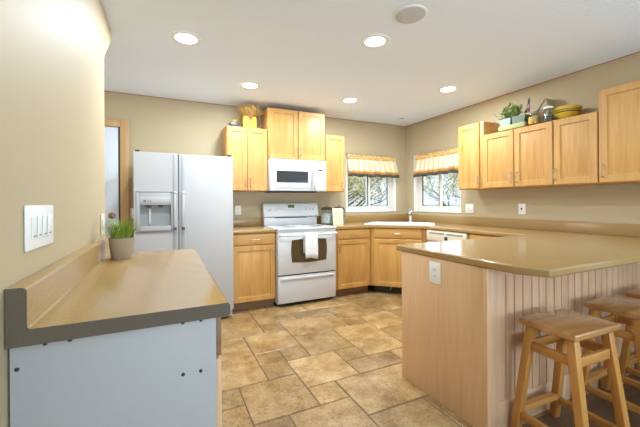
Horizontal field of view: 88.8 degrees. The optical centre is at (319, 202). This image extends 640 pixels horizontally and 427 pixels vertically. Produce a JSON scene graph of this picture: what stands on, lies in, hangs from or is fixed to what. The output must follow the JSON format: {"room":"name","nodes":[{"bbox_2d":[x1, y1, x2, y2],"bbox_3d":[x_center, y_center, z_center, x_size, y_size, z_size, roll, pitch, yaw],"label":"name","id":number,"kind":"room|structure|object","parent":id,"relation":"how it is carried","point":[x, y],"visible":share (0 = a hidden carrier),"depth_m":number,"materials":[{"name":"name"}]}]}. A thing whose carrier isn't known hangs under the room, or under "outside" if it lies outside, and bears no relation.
{"room":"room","nodes":[
{"label":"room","id":0,"kind":"room"},
{"bbox_2d":[0,0,110,426],"bbox_3d":[-0.258,-0.013,-0.412,0.120,2.471,6.100,0,0,-25],"label":"wall","id":1,"kind":"structure","parent":0,"point":[52,52],"depth_m":1.09,"materials":[{"name":"beige paint"}]},
{"bbox_2d":[24,205,52,251],"bbox_3d":[-0.842,0.072,0.975,0.011,0.125,0.241,0,0,-25],"label":"switch plate","id":2,"kind":"object","parent":1,"relation":"attached to","point":[38,219],"visible":1,"depth_m":0.96,"materials":[{"name":"white plastic"}]},
{"bbox_2d":[100,214,104,234],"bbox_3d":[-1.327,0.135,1.997,0.011,0.128,0.115,0,0,-25],"label":"switch plate","id":3,"kind":"object","parent":1,"relation":"attached to","point":[102,216],"visible":0.99,"depth_m":1.96,"materials":[{"name":"beige plastic"}]},
{"bbox_2d":[108,237,134,259],"bbox_3d":[-1.107,0.255,1.824,0.130,0.115,0.130,0,0,-25],"label":"pot","id":4,"kind":"object","parent":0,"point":[120,248],"depth_m":1.78,"materials":[{"name":"beige ceramic"}]},
{"bbox_2d":[104,91,405,252],"bbox_3d":[-1.410,-0.006,4.155,6.200,2.471,0.140,0,0,-25],"label":"wall","id":5,"kind":"structure","parent":0,"point":[161,125],"depth_m":4.12,"materials":[{"name":"beige paint"}]},
{"bbox_2d":[104,118,128,237],"bbox_3d":[-2.611,0.154,3.463,1.015,2.165,0.080,0,0,-25],"label":"door","id":6,"kind":"structure","parent":5,"relation":"in","point":[116,139],"depth_m":3.65,"materials":[{"name":"white"}]},
{"bbox_2d":[130,208,133,218],"bbox_3d":[-2.127,0.126,3.731,0.075,0.122,0.011,0,0,-25],"label":"switch plate","id":7,"kind":"object","parent":5,"relation":"attached to","point":[131,209],"visible":0.62,"depth_m":3.72,"materials":[{"name":"white plastic"}]},
{"bbox_2d":[235,206,240,214],"bbox_3d":[-1.063,0.104,4.236,0.075,0.122,0.010,0,0,-25],"label":"outlet","id":8,"kind":"object","parent":5,"relation":"attached to","point":[237,208],"visible":1,"depth_m":4.23,"materials":[{"name":"white plastic"}]},
{"bbox_2d":[222,125,267,191],"bbox_3d":[-0.941,-0.525,4.099,0.505,0.776,0.365,0,0,-25],"label":"upper cabinet","id":9,"kind":"object","parent":5,"relation":"attached to","point":[247,146],"visible":0.94,"depth_m":3.97,"materials":[{"name":"brown wood"}]},
{"bbox_2d":[229,119,239,126],"bbox_3d":[-1.041,-0.964,3.959,0.120,0.102,0.070,0,0,-25],"label":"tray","id":10,"kind":"object","parent":9,"relation":"on","point":[234,121],"visible":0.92,"depth_m":3.94,"materials":[{"name":"silver plastic"}]},
{"bbox_2d":[233,103,264,127],"bbox_3d":[-0.882,-1.075,4.080,0.426,0.322,0.290,0,0,-25],"label":"flower box","id":11,"kind":"object","parent":9,"relation":"on","point":[249,117],"visible":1,"depth_m":4.04,"materials":[{"name":"yellow paint"}]},
{"bbox_2d":[233,218,261,226],"bbox_3d":[-1.006,0.259,4.256,0.503,0.106,0.020,0,0,-25],"label":"backsplash","id":12,"kind":"structure","parent":5,"relation":"attached to","point":[236,221],"depth_m":4.27,"materials":[{"name":"laminate"}]},
{"bbox_2d":[106,91,404,126],"bbox_3d":[-1.319,-1.239,4.122,6.050,0.007,0.004,0,0,-25],"label":"trim","id":13,"kind":"structure","parent":5,"relation":"attached to","point":[106,91],"depth_m":4.06,"materials":[{"name":"brown paint"}]},
{"bbox_2d":[261,107,324,160],"bbox_3d":[-0.352,-0.867,4.366,0.784,0.640,0.390,0,0,-25],"label":"upper cabinet","id":14,"kind":"object","parent":5,"relation":"attached to","point":[291,134],"visible":0.91,"depth_m":4.21,"materials":[{"name":"brown wood"}]},
{"bbox_2d":[264,158,325,192],"bbox_3d":[-0.338,-0.335,4.333,0.768,0.416,0.448,0,0,-25],"label":"microwave","id":15,"kind":"object","parent":14,"relation":"attached to","point":[284,175],"visible":0.95,"depth_m":4.16,"materials":[{"name":"white plastic"}]},
{"bbox_2d":[321,135,344,191],"bbox_3d":[0.143,-0.532,4.613,0.312,0.776,0.365,0,0,-25],"label":"upper cabinet","id":16,"kind":"object","parent":5,"relation":"attached to","point":[334,145],"visible":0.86,"depth_m":4.48,"materials":[{"name":"brown wood"}]},
{"bbox_2d":[346,155,395,211],"bbox_3d":[0.787,-0.296,5.188,0.940,0.896,0.147,0,0,-25],"label":"window","id":17,"kind":"structure","parent":5,"relation":"in","point":[391,182],"depth_m":5.25,"materials":[{"name":"beige plastic"}]},
{"bbox_2d":[346,153,399,177],"bbox_3d":[0.842,-0.560,5.092,0.976,0.352,0.099,0,0,-25],"label":"valance","id":18,"kind":"object","parent":5,"relation":"attached to","point":[359,165],"visible":1,"depth_m":5.06,"materials":[{"name":"orange"}]},
{"bbox_2d":[101,0,639,125],"bbox_3d":[0.311,-1.312,0.648,6.320,0.120,7.920,0,0,-25],"label":"ceiling","id":19,"kind":"structure","parent":0,"point":[303,55],"depth_m":2.68,"materials":[{"name":"white paint"}]},
{"bbox_2d":[170,30,201,45],"bbox_3d":[-1.014,-1.240,2.474,0.227,0.006,0.227,0,0,-25],"label":"recessed light","id":20,"kind":"object","parent":19,"relation":"in","point":[182,37],"visible":1,"depth_m":2.46,"materials":[{"name":"white glass"}]},
{"bbox_2d":[239,81,260,88],"bbox_3d":[-0.746,-1.242,3.478,0.227,0.006,0.227,0,0,-25],"label":"recessed light","id":21,"kind":"object","parent":19,"relation":"in","point":[246,85],"visible":1,"depth_m":3.46,"materials":[{"name":"white glass"}]},
{"bbox_2d":[341,97,358,102],"bbox_3d":[0.366,-1.249,4.005,0.227,0.006,0.227,0,0,-25],"label":"recessed light","id":22,"kind":"object","parent":19,"relation":"in","point":[348,99],"visible":1,"depth_m":4.00,"materials":[{"name":"white"}]},
{"bbox_2d":[360,34,389,48],"bbox_3d":[0.428,-1.249,2.538,0.227,0.006,0.227,0,0,-25],"label":"recessed light","id":23,"kind":"object","parent":19,"relation":"in","point":[372,41],"visible":1,"depth_m":2.53,"materials":[{"name":"white glass"}]},
{"bbox_2d":[393,4,427,24],"bbox_3d":[0.602,-1.248,2.181,0.224,0.012,0.224,0,0,-25],"label":"ceiling speaker","id":24,"kind":"object","parent":19,"relation":"attached to","point":[409,14],"visible":1,"depth_m":2.16,"materials":[{"name":"white"}]},
{"bbox_2d":[395,7,424,23],"bbox_3d":[0.602,-1.244,2.181,0.195,0.004,0.195,0,0,-30],"label":"grille","id":25,"kind":"object","parent":24,"relation":"attached to","point":[404,15],"depth_m":2.17,"materials":[{"name":"grey metal"}]},
{"bbox_2d":[437,85,458,92],"bbox_3d":[1.424,-1.255,3.631,0.227,0.006,0.227,0,0,-25],"label":"recessed light","id":26,"kind":"object","parent":19,"relation":"in","point":[446,89],"visible":1,"depth_m":3.63,"materials":[{"name":"white"}]},
{"bbox_2d":[220,285,639,426],"bbox_3d":[0.327,1.268,0.648,6.320,0.102,7.924,0,0,-25],"label":"floor","id":27,"kind":"structure","parent":0,"point":[336,361],"depth_m":2.33,"materials":[{"name":"tile"}]},
{"bbox_2d":[10,317,221,426],"bbox_3d":[-0.801,0.789,1.482,0.503,0.873,1.288,0,0,-25],"label":"base cabinet","id":28,"kind":"object","parent":27,"relation":"on","point":[167,375],"visible":0.57,"depth_m":0.90,"materials":[{"name":"white wood"}]},
{"bbox_2d":[4,237,229,349],"bbox_3d":[-0.795,0.280,1.483,0.527,0.144,1.310,0,0,-25],"label":"countertop","id":29,"kind":"structure","parent":28,"relation":"on","point":[86,292],"depth_m":1.00,"materials":[{"name":"laminate"}]},
{"bbox_2d":[97,217,143,259],"bbox_3d":[-1.113,0.194,1.825,0.252,0.238,0.258,0,0,-25],"label":"potted grass","id":30,"kind":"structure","parent":29,"relation":"on","point":[121,241],"depth_m":1.78,"materials":[{"name":"beige ceramic"}]},
{"bbox_2d":[133,150,233,316],"bbox_3d":[-1.480,0.366,3.571,0.914,1.728,0.793,0,0,-25],"label":"refrigerator","id":31,"kind":"object","parent":27,"relation":"on","point":[183,201],"visible":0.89,"depth_m":3.26,"materials":[{"name":"grey metal"}]},
{"bbox_2d":[232,232,275,310],"bbox_3d":[-0.865,0.790,3.965,0.503,0.873,0.665,0,0,-25],"label":"base cabinet","id":32,"kind":"object","parent":27,"relation":"on","point":[254,256],"visible":0.74,"depth_m":3.70,"materials":[{"name":"brown wood"}]},
{"bbox_2d":[233,218,275,233],"bbox_3d":[-0.873,0.278,3.974,0.503,0.146,0.644,0,0,-25],"label":"countertop","id":33,"kind":"structure","parent":32,"relation":"on","point":[240,225],"depth_m":4.18,"materials":[{"name":"laminate"}]},
{"bbox_2d":[262,203,337,305],"bbox_3d":[-0.257,0.615,4.189,0.786,1.215,0.724,0,0,-25],"label":"stove","id":34,"kind":"object","parent":27,"relation":"on","point":[299,279],"visible":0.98,"depth_m":3.97,"materials":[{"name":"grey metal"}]},
{"bbox_2d":[303,232,317,258],"bbox_3d":[-0.108,0.515,3.869,0.169,0.310,0.063,0,0,-25],"label":"towel","id":35,"kind":"object","parent":34,"relation":"hanging from","point":[310,240],"visible":1,"depth_m":3.85,"materials":[{"name":"white fabric"}]},
{"bbox_2d":[335,228,370,295],"bbox_3d":[0.311,0.782,4.523,0.552,0.873,0.665,0,0,-25],"label":"base cabinet","id":36,"kind":"object","parent":27,"relation":"on","point":[353,275],"visible":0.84,"depth_m":4.26,"materials":[{"name":"brown wood"}]},
{"bbox_2d":[370,228,429,293],"bbox_3d":[1.159,0.777,4.673,1.102,0.873,1.102,0,0,-25],"label":"base cabinet","id":37,"kind":"object","parent":27,"relation":"on","point":[385,260],"visible":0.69,"depth_m":4.30,"materials":[{"name":"brown wood"}]},
{"bbox_2d":[427,229,468,241],"bbox_3d":[1.743,0.766,3.958,0.619,0.848,0.607,0,0,-25],"label":"dishwasher","id":38,"kind":"object","parent":27,"relation":"on","point":[432,235],"visible":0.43,"depth_m":3.84,"materials":[{"name":"beige metal"}]},
{"bbox_2d":[469,233,500,238],"bbox_3d":[2.041,0.772,3.375,0.621,0.873,0.690,0,0,-25],"label":"base cabinet","id":39,"kind":"object","parent":27,"relation":"on","point":[471,236],"visible":0.09,"depth_m":3.44,"materials":[{"name":"brown wood"}]},
{"bbox_2d":[402,251,639,426],"bbox_3d":[1.666,0.774,2.435,2.103,0.873,0.676,0,0,-25],"label":"base cabinet","id":40,"kind":"object","parent":27,"relation":"on","point":[462,336],"visible":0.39,"depth_m":1.88,"materials":[{"name":"brown wood"}]},
{"bbox_2d":[429,261,440,284],"bbox_3d":[0.704,0.432,2.002,0.010,0.132,0.090,0,0,-25],"label":"outlet","id":41,"kind":"object","parent":40,"relation":"attached to","point":[434,267],"visible":1,"depth_m":1.99,"materials":[{"name":"white plastic"}]},
{"bbox_2d":[316,214,639,277],"bbox_3d":[1.197,0.266,3.424,2.118,0.146,3.410,0,0,-25],"label":"countertop","id":42,"kind":"structure","parent":40,"relation":"on","point":[530,247],"depth_m":2.33,"materials":[{"name":"laminate"}]},
{"bbox_2d":[321,207,332,223],"bbox_3d":[0.104,0.177,4.540,0.185,0.257,0.170,0,0,-25],"label":"canister","id":43,"kind":"object","parent":42,"relation":"on","point":[326,218],"visible":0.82,"depth_m":4.47,"materials":[{"name":"clear glass"}]},
{"bbox_2d":[332,208,342,224],"bbox_3d":[0.228,0.193,4.485,0.164,0.222,0.093,0,0,-31],"label":"card","id":44,"kind":"object","parent":42,"relation":"on","point":[337,213],"visible":1,"depth_m":4.45,"materials":[{"name":"beige paper"}]},
{"bbox_2d":[334,206,344,222],"bbox_3d":[0.279,0.176,4.640,0.175,0.257,0.160,0,0,-25],"label":"canister","id":45,"kind":"object","parent":42,"relation":"on","point":[343,208],"visible":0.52,"depth_m":4.59,"materials":[{"name":"clear glass"}]},
{"bbox_2d":[365,222,434,225],"bbox_3d":[1.108,0.376,4.522,0.910,0.176,0.480,0,0,20],"label":"sink","id":46,"kind":"object","parent":42,"relation":"in","point":[371,223],"visible":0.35,"depth_m":4.60,"materials":[{"name":"white"}]},
{"bbox_2d":[408,208,411,221],"bbox_3d":[1.310,0.192,4.746,0.060,0.211,0.217,0,0,20],"label":"faucet","id":47,"kind":"object","parent":42,"relation":"on","point":[410,211],"visible":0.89,"depth_m":4.80,"materials":[{"name":"silver metal"}]},
{"bbox_2d":[510,308,629,426],"bbox_3d":[1.246,0.902,1.637,0.361,0.620,0.373,0,0,-23],"label":"bar stool","id":48,"kind":"object","parent":27,"relation":"on","point":[570,330],"visible":1,"depth_m":1.60,"materials":[{"name":"brown wood"}]},
{"bbox_2d":[582,294,639,413],"bbox_3d":[1.785,0.898,1.899,0.361,0.620,0.373,0,0,-27],"label":"bar stool","id":49,"kind":"object","parent":27,"relation":"on","point":[622,309],"visible":0.64,"depth_m":1.91,"materials":[{"name":"brown wood"}]},
{"bbox_2d":[619,288,639,383],"bbox_3d":[2.223,0.896,2.107,0.361,0.620,0.373,0,0,-27],"label":"bar stool","id":50,"kind":"object","parent":27,"relation":"on","point":[625,360],"visible":0.61,"depth_m":2.15,"materials":[{"name":"brown wood"}]},
{"bbox_2d":[405,52,639,223],"bbox_3d":[3.082,-0.034,2.080,0.140,2.471,7.740,0,0,-25],"label":"wall","id":51,"kind":"structure","parent":0,"point":[612,203],"depth_m":3.43,"materials":[{"name":"beige paint"}]},
{"bbox_2d":[413,147,457,177],"bbox_3d":[1.678,-0.565,4.757,0.098,0.352,0.899,0,0,-25],"label":"valance","id":52,"kind":"object","parent":51,"relation":"attached to","point":[445,161],"visible":0.96,"depth_m":4.72,"materials":[{"name":"orange"}]},
{"bbox_2d":[414,153,460,212],"bbox_3d":[1.759,-0.302,4.847,0.147,0.896,0.921,0,0,-25],"label":"window","id":53,"kind":"structure","parent":51,"relation":"in","point":[418,181],"depth_m":5.09,"materials":[{"name":"beige plastic"}]},
{"bbox_2d":[466,204,473,212],"bbox_3d":[1.957,0.081,4.276,0.011,0.120,0.122,0,0,-25],"label":"switch plate","id":54,"kind":"object","parent":51,"relation":"attached to","point":[469,207],"visible":1,"depth_m":4.27,"materials":[{"name":"white plastic"}]},
{"bbox_2d":[316,214,639,236],"bbox_3d":[1.398,0.244,3.519,1.672,0.106,3.410,0,0,-25],"label":"backsplash","id":55,"kind":"structure","parent":51,"relation":"attached to","point":[623,229],"depth_m":3.66,"materials":[{"name":"laminate"}]},
{"bbox_2d":[458,121,499,189],"bbox_3d":[1.913,-0.541,3.946,0.367,0.773,0.343,0,0,-25],"label":"upper cabinet","id":56,"kind":"object","parent":51,"relation":"attached to","point":[470,137],"visible":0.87,"depth_m":3.86,"materials":[{"name":"brown wood"}]},
{"bbox_2d":[518,204,525,213],"bbox_3d":[2.252,0.074,3.647,0.018,0.118,0.080,0,0,-25],"label":"outlet","id":57,"kind":"object","parent":51,"relation":"attached to","point":[521,207],"visible":1,"depth_m":3.64,"materials":[{"name":"white plastic"}]},
{"bbox_2d":[483,120,561,188],"bbox_3d":[2.149,-0.462,3.453,0.365,0.611,0.749,0,0,-25],"label":"upper cabinet","id":58,"kind":"object","parent":51,"relation":"attached to","point":[522,157],"visible":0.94,"depth_m":3.34,"materials":[{"name":"brown wood"}]},
{"bbox_2d":[493,102,531,131],"bbox_3d":[2.044,-0.915,3.502,0.213,0.295,0.397,0,0,-25],"label":"planter","id":59,"kind":"object","parent":58,"relation":"on","point":[519,120],"visible":0.94,"depth_m":3.43,"materials":[{"name":"metal"}]},
{"bbox_2d":[498,121,529,131],"bbox_3d":[2.060,-0.792,3.451,0.130,0.050,0.285,0,0,-25],"label":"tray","id":60,"kind":"object","parent":59,"relation":"on","point":[515,124],"depth_m":3.41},
{"bbox_2d":[524,98,529,113],"bbox_3d":[2.188,-0.936,3.441,0.031,0.335,0.063,0,0,-25],"label":"flag","id":61,"kind":"object","parent":58,"relation":"on","point":[528,104],"visible":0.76,"depth_m":3.43,"materials":[{"name":"multicoloured fabric"}]},
{"bbox_2d":[528,111,538,124],"bbox_3d":[2.135,-0.836,3.262,0.100,0.136,0.100,0,0,-25],"label":"storage jar","id":62,"kind":"object","parent":58,"relation":"on","point":[533,120],"visible":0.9,"depth_m":3.23,"materials":[{"name":"clear glass"}]},
{"bbox_2d":[537,98,555,122],"bbox_3d":[2.324,-0.913,3.360,0.120,0.288,0.147,0,0,-25],"label":"birdhouse","id":63,"kind":"object","parent":58,"relation":"on","point":[546,102],"visible":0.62,"depth_m":3.33,"materials":[{"name":"brown wood"}]},
{"bbox_2d":[543,106,553,121],"bbox_3d":[2.195,-0.844,3.135,0.092,0.152,0.092,0,0,-25],"label":"storage jar","id":64,"kind":"object","parent":58,"relation":"on","point":[547,118],"visible":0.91,"depth_m":3.11,"materials":[{"name":"clear glass"}]},
{"bbox_2d":[405,51,639,126],"bbox_3d":[3.019,-1.265,2.029,0.004,0.007,7.496,0,0,-25],"label":"trim","id":65,"kind":"structure","parent":51,"relation":"attached to","point":[639,51],"depth_m":3.44,"materials":[{"name":"brown paint"}]},
{"bbox_2d":[553,111,609,185],"bbox_3d":[2.385,-0.463,2.955,0.365,0.611,0.351,0,0,-25],"label":"upper cabinet","id":66,"kind":"object","parent":51,"relation":"attached to","point":[576,138],"visible":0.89,"depth_m":2.88,"materials":[{"name":"brown wood"}]},
{"bbox_2d":[551,104,581,119],"bbox_3d":[2.358,-0.835,3.124,0.240,0.131,0.240,0,0,-25],"label":"mixing bowl","id":67,"kind":"object","parent":66,"relation":"on","point":[561,112],"visible":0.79,"depth_m":3.05,"materials":[{"name":"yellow ceramic"}]},
{"bbox_2d":[599,80,639,183],"bbox_3d":[2.559,-0.549,2.588,0.365,0.781,0.460,0,0,-25],"label":"upper cabinet","id":68,"kind":"object","parent":51,"relation":"attached to","point":[619,106],"visible":1,"depth_m":2.60,"materials":[{"name":"brown wood"}]},
{"label":"outside","id":69,"kind":"structure","parent":0,"visible":0},
{"bbox_3d":[1.007,2.415,6.323,28.000,0.200,30.000,0,0,-25],"label":"ground","id":70,"kind":"structure","parent":69,"visible":0},
{"bbox_2d":[348,175,374,196],"bbox_3d":[-0.058,0.096,12.882,4.877,4.468,3.854,0,0,-25],"label":"tree","id":71,"kind":"object","parent":70,"relation":"on","point":[348,175],"visible":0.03,"depth_m":12.93,"materials":[{"name":"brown plant"}]},
{"bbox_2d":[348,176,386,205],"bbox_3d":[0.338,0.198,7.912,3.858,4.267,3.122,0,0,29],"label":"tree","id":72,"kind":"object","parent":70,"relation":"on","point":[361,191],"visible":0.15,"depth_m":6.83,"materials":[{"name":"grey plant"}]},
{"bbox_2d":[423,173,460,205],"bbox_3d":[3.855,0.381,7.260,3.213,3.841,3.254,0,0,-25],"label":"tree","id":73,"kind":"object","parent":70,"relation":"on","point":[450,187],"visible":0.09,"depth_m":7.59,"materials":[{"name":"grey plant"}]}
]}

